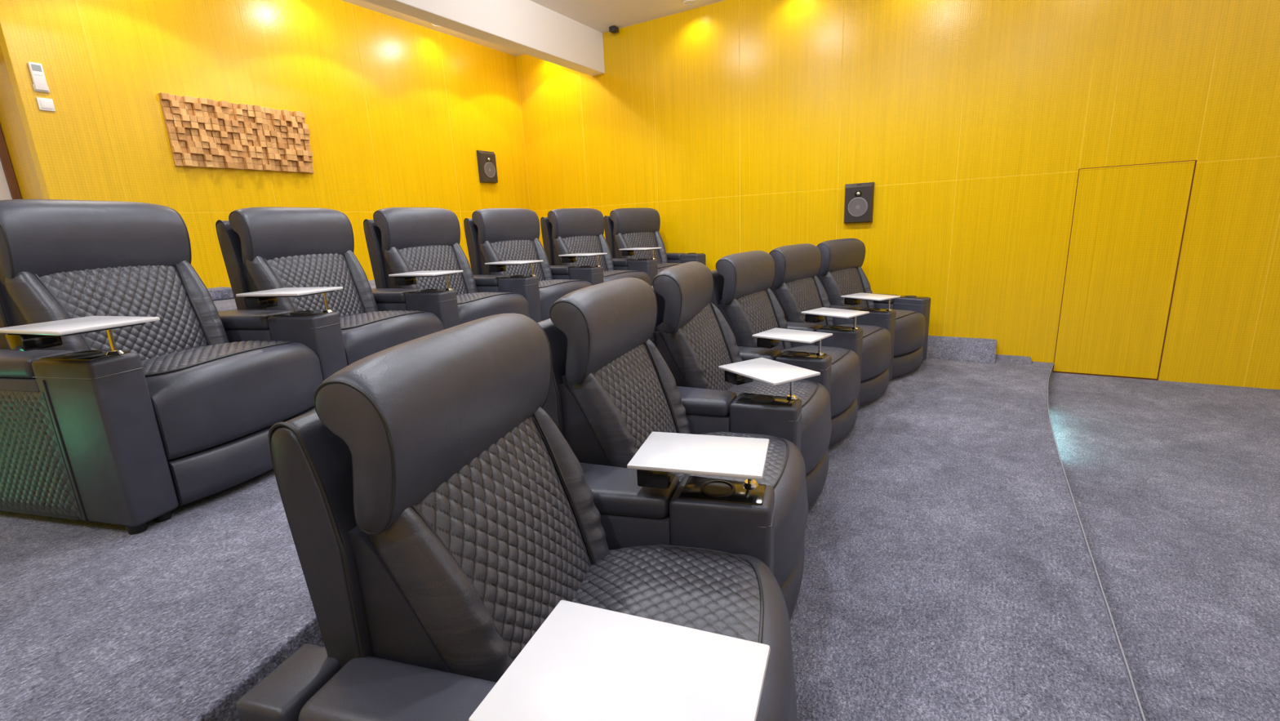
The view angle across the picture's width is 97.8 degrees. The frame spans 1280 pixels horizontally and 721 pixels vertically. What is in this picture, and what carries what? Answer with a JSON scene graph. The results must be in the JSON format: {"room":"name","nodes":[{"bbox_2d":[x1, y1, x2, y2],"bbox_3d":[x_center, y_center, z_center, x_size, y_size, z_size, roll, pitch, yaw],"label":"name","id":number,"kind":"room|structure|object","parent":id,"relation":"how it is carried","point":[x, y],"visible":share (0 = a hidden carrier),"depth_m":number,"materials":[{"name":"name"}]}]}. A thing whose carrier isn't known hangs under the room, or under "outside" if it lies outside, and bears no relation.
{"room":"auditorium","nodes":[
{"label":"auditorium","id":0,"kind":"room"},
{"bbox_2d":[0,45,44,199],"bbox_3d":[-4.143,-1.110,3.850,0.670,3.457,0.105,6,16,31],"label":"wall","id":1,"kind":"structure","parent":0,"point":[11,122],"depth_m":3.65,"materials":[{"name":"yellow wood"}]},
{"bbox_2d":[0,468,324,720],"bbox_3d":[-1.167,0.512,2.752,5.566,0.397,8.280,6,16,31],"label":"floor","id":2,"kind":"structure","parent":0,"point":[179,618],"depth_m":1.41,"materials":[{"name":"grey carpet"}]},
{"bbox_2d":[0,199,323,534],"bbox_3d":[-1.863,-0.052,2.072,0.911,1.082,0.906,1,14,15],"label":"recliner","id":3,"kind":"object","parent":2,"relation":"on","point":[126,399],"visible":1,"depth_m":1.92,"materials":[{"name":"black leather"}]},
{"bbox_2d":[145,342,323,460],"bbox_3d":[-1.706,0.110,2.199,0.592,0.300,0.666,1,14,15],"label":"seat cushion","id":4,"kind":"object","parent":3,"relation":"on","point":[206,398],"depth_m":2.02,"materials":[{"name":"black leather"}]},
{"bbox_2d":[215,206,444,381],"bbox_3d":[-1.630,-0.252,2.879,0.879,1.072,0.950,3,14,21],"label":"recliner","id":5,"kind":"object","parent":2,"relation":"on","point":[295,274],"visible":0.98,"depth_m":2.78,"materials":[{"name":"black leather"}]},
{"bbox_2d":[341,311,444,365],"bbox_3d":[-1.453,-0.090,2.984,0.592,0.300,0.666,3,14,21],"label":"seat cushion","id":6,"kind":"object","parent":5,"relation":"on","point":[364,334],"depth_m":2.78,"materials":[{"name":"black leather"}]},
{"bbox_2d":[363,207,530,328],"bbox_3d":[-1.309,-0.459,3.656,0.852,1.082,0.905,4,15,27],"label":"recliner","id":7,"kind":"object","parent":2,"relation":"on","point":[419,262],"visible":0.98,"depth_m":3.59,"materials":[{"name":"black leather"}]},
{"bbox_2d":[457,293,530,324],"bbox_3d":[-1.130,-0.288,3.744,0.592,0.300,0.666,4,15,27],"label":"seat cushion","id":8,"kind":"object","parent":7,"relation":"on","point":[471,307],"depth_m":3.54,"materials":[{"name":"black leather"}]},
{"bbox_2d":[463,208,592,322],"bbox_3d":[-0.917,-0.656,4.401,0.842,1.082,0.904,6,16,34],"label":"recliner","id":9,"kind":"object","parent":2,"relation":"on","point":[506,253],"visible":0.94,"depth_m":4.36,"materials":[{"name":"black leather"}]},
{"bbox_2d":[539,280,592,320],"bbox_3d":[-0.738,-0.481,4.472,0.592,0.300,0.666,6,16,34],"label":"seat cushion","id":10,"kind":"object","parent":9,"relation":"on","point":[550,291],"depth_m":4.17,"materials":[{"name":"black leather"}]},
{"bbox_2d":[540,208,651,286],"bbox_3d":[-0.459,-0.848,5.108,0.834,1.082,0.903,9,18,40],"label":"recliner","id":11,"kind":"object","parent":2,"relation":"on","point":[575,246],"visible":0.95,"depth_m":5.12,"materials":[{"name":"black leather"}]},
{"bbox_2d":[603,271,651,286],"bbox_3d":[-0.281,-0.669,5.163,0.592,0.300,0.666,9,18,40],"label":"seat cushion","id":12,"kind":"object","parent":11,"relation":"on","point":[607,275],"depth_m":4.97,"materials":[{"name":"black leather"}]},
{"bbox_2d":[604,207,706,285],"bbox_3d":[0.105,-1.058,5.869,1.089,1.082,0.923,-15,18,-41],"label":"recliner","id":13,"kind":"object","parent":2,"relation":"on","point":[634,241],"visible":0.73,"depth_m":5.84,"materials":[{"name":"black leather"}]},
{"bbox_2d":[657,264,677,273],"bbox_3d":[0.237,-0.849,5.810,0.666,0.300,0.592,-15,18,-41],"label":"seat cushion","id":14,"kind":"object","parent":13,"relation":"on","point":[660,267],"depth_m":5.51,"materials":[{"name":"black leather"}]},
{"bbox_2d":[0,0,529,288],"bbox_3d":[-2.635,-1.575,5.489,0.120,3.457,4.585,6,16,31],"label":"wall","id":15,"kind":"structure","parent":0,"point":[398,113],"depth_m":4.57,"materials":[{"name":"yellow"}]},
{"bbox_2d":[27,62,49,93],"bbox_3d":[-3.753,-1.766,3.483,0.022,0.166,0.070,6,16,31],"label":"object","id":16,"kind":"object","parent":15,"relation":"attached to","point":[36,69],"visible":1,"depth_m":3.48,"materials":[{"name":"white plastic"}]},
{"bbox_2d":[35,97,55,111],"bbox_3d":[-3.749,-1.616,3.523,0.012,0.075,0.074,6,16,31],"label":"light switch","id":17,"kind":"object","parent":15,"relation":"attached to","point":[44,104],"visible":1,"depth_m":3.52,"materials":[{"name":"white plastic"}]},
{"bbox_2d":[158,92,314,173],"bbox_3d":[-3.140,-1.780,4.446,0.064,0.494,1.012,6,16,31],"label":"relief panel","id":18,"kind":"object","parent":15,"relation":"attached to","point":[202,132],"visible":1,"depth_m":4.37,"materials":[{"name":"brown wood"}]},
{"bbox_2d":[476,150,497,182],"bbox_3d":[-1.788,-2.282,6.579,0.070,0.356,0.252,6,16,31],"label":"wall speaker","id":19,"kind":"object","parent":15,"relation":"attached to","point":[486,162],"visible":1,"depth_m":6.54,"materials":[{"name":"grey"}]},
{"bbox_2d":[213,280,376,311],"bbox_3d":[-2.377,-0.404,4.915,1.110,0.507,5.580,6,16,31],"label":"platform","id":20,"kind":"object","parent":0,"point":[228,304],"depth_m":3.89,"materials":[{"name":"grey carpet"}]},
{"bbox_2d":[207,286,234,301],"bbox_3d":[-3.384,-0.445,4.025,0.288,0.080,0.780,6,16,31],"label":"block","id":21,"kind":"object","parent":20,"relation":"on","point":[220,293],"visible":0.27,"depth_m":4.18,"materials":[{"name":"grey carpet"}]},
{"bbox_2d":[342,0,724,56],"bbox_3d":[-0.128,-2.509,1.275,11.560,0.108,8.680,6,16,31],"label":"ceiling","id":22,"kind":"structure","parent":0,"point":[599,15],"depth_m":5.56,"materials":[{"name":"white paint"}]},
{"bbox_2d":[363,0,604,75],"bbox_3d":[-2.644,-2.519,2.871,0.180,0.420,8.279,6,16,31],"label":"ceiling beam","id":23,"kind":"structure","parent":22,"relation":"attached to","point":[527,27],"depth_m":5.16,"materials":[{"name":"white paint"}]},
{"bbox_2d":[608,25,618,33],"bbox_3d":[-0.281,-3.564,6.022,0.070,0.057,0.090,6,16,31],"label":"ceiling sensor","id":24,"kind":"object","parent":22,"relation":"attached to","point":[614,29],"visible":1,"depth_m":6.00,"materials":[{"name":"grey"}]},
{"bbox_2d":[516,0,1279,389],"bbox_3d":[2.705,-1.665,4.807,9.860,3.457,0.120,6,16,31],"label":"wall","id":25,"kind":"structure","parent":0,"point":[745,125],"depth_m":4.77,"materials":[{"name":"yellow"}]},
{"bbox_2d":[844,182,874,223],"bbox_3d":[2.025,-1.460,5.178,0.252,0.356,0.070,6,16,31],"label":"wall speaker","id":26,"kind":"object","parent":25,"relation":"attached to","point":[859,197],"visible":1,"depth_m":5.16,"materials":[{"name":"grey"}]},
{"bbox_2d":[1052,160,1196,380],"bbox_3d":[3.733,-0.667,4.353,0.670,1.635,0.014,6,16,31],"label":"door","id":27,"kind":"structure","parent":25,"relation":"in","point":[1129,221],"depth_m":4.33,"materials":[{"name":"yellow"}]},
{"bbox_2d":[789,358,1146,720],"bbox_3d":[0.443,0.893,1.832,2.205,0.085,8.280,6,16,31],"label":"floor","id":28,"kind":"structure","parent":0,"point":[948,574],"depth_m":2.03,"materials":[{"name":"grey carpet"}]},
{"bbox_2d":[235,313,797,720],"bbox_3d":[-0.141,0.494,1.093,0.879,1.091,0.832,1,14,14],"label":"recliner","id":29,"kind":"object","parent":28,"relation":"on","point":[457,562],"visible":1,"depth_m":0.93,"materials":[{"name":"black leather"}]},
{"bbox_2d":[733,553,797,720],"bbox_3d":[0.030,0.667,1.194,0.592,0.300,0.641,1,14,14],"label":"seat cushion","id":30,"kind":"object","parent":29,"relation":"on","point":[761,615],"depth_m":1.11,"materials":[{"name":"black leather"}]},
{"bbox_2d":[537,277,808,619],"bbox_3d":[0.097,0.301,1.849,0.869,1.092,0.881,3,14,21],"label":"recliner","id":31,"kind":"object","parent":28,"relation":"on","point":[613,397],"visible":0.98,"depth_m":1.68,"materials":[{"name":"black leather"}]},
{"bbox_2d":[773,438,808,586],"bbox_3d":[0.278,0.473,1.956,0.592,0.300,0.641,3,14,21],"label":"seat cushion","id":32,"kind":"object","parent":31,"relation":"on","point":[791,507],"depth_m":1.71,"materials":[{"name":"black leather"}]},
{"bbox_2d":[650,261,831,507],"bbox_3d":[0.421,0.104,2.607,0.892,1.092,0.896,4,15,27],"label":"recliner","id":33,"kind":"object","parent":28,"relation":"on","point":[720,391],"visible":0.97,"depth_m":2.43,"materials":[{"name":"black leather"}]},
{"bbox_2d":[800,382,831,475],"bbox_3d":[0.603,0.281,2.688,0.592,0.300,0.641,4,15,27],"label":"seat cushion","id":34,"kind":"object","parent":33,"relation":"on","point":[816,421],"depth_m":2.44,"materials":[{"name":"black leather"}]},
{"bbox_2d":[711,250,860,448],"bbox_3d":[0.816,-0.085,3.315,0.856,1.092,0.880,6,16,34],"label":"recliner","id":35,"kind":"object","parent":28,"relation":"on","point":[743,282],"visible":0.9,"depth_m":3.22,"materials":[{"name":"black leather"}]},
{"bbox_2d":[830,349,860,417],"bbox_3d":[1.002,0.095,3.384,0.592,0.300,0.641,6,16,34],"label":"seat cushion","id":36,"kind":"object","parent":35,"relation":"on","point":[845,366],"depth_m":3.13,"materials":[{"name":"black leather"}]},
{"bbox_2d":[768,243,891,408],"bbox_3d":[1.286,-0.268,3.985,0.865,1.092,0.920,9,18,40],"label":"recliner","id":37,"kind":"object","parent":28,"relation":"on","point":[803,300],"visible":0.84,"depth_m":3.89,"materials":[{"name":"black leather"}]},
{"bbox_2d":[860,327,891,381],"bbox_3d":[1.470,-0.084,4.038,0.592,0.300,0.641,9,18,40],"label":"seat cushion","id":38,"kind":"object","parent":37,"relation":"on","point":[877,341],"depth_m":3.78,"materials":[{"name":"black leather"}]},
{"bbox_2d":[816,238,930,381],"bbox_3d":[1.866,-0.465,4.690,1.098,1.092,0.932,-15,18,-41],"label":"recliner","id":39,"kind":"object","parent":28,"relation":"on","point":[846,286],"visible":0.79,"depth_m":4.56,"materials":[{"name":"black leather"}]},
{"bbox_2d":[893,311,925,356],"bbox_3d":[2.004,-0.254,4.642,0.641,0.300,0.592,-15,18,-41],"label":"seat cushion","id":40,"kind":"object","parent":39,"relation":"on","point":[909,327],"depth_m":4.38,"materials":[{"name":"black leather"}]},
{"bbox_2d":[926,335,996,363],"bbox_3d":[2.445,-0.139,5.196,1.470,0.179,0.190,6,16,31],"label":"step","id":41,"kind":"structure","parent":28,"relation":"on","point":[945,348],"depth_m":4.94,"materials":[{"name":"grey carpet"}]},
{"bbox_2d":[995,354,1031,364],"bbox_3d":[3.195,-0.005,4.780,0.259,0.044,0.150,6,16,31],"label":"step","id":42,"kind":"structure","parent":28,"relation":"on","point":[1014,359],"depth_m":4.77,"materials":[{"name":"grey carpet"}]},
{"bbox_2d":[1047,372,1279,720],"bbox_3d":[0.038,0.966,2.109,11.560,0.150,8.680,6,16,31],"label":"floor","id":43,"kind":"structure","parent":0,"point":[1175,486],"depth_m":2.38,"materials":[{"name":"grey carpet"}]},
{"bbox_3d":[-4.826,-0.937,3.268,0.140,3.457,1.645,6,16,31],"label":"wall","id":44,"kind":"structure","parent":0,"visible":0},
{"bbox_2d":[0,124,22,199],"bbox_3d":[-4.550,-1.098,3.503,0.060,1.700,0.893,6,16,31],"label":"door","id":45,"kind":"structure","parent":44,"relation":"in","point":[9,188],"depth_m":3.81,"materials":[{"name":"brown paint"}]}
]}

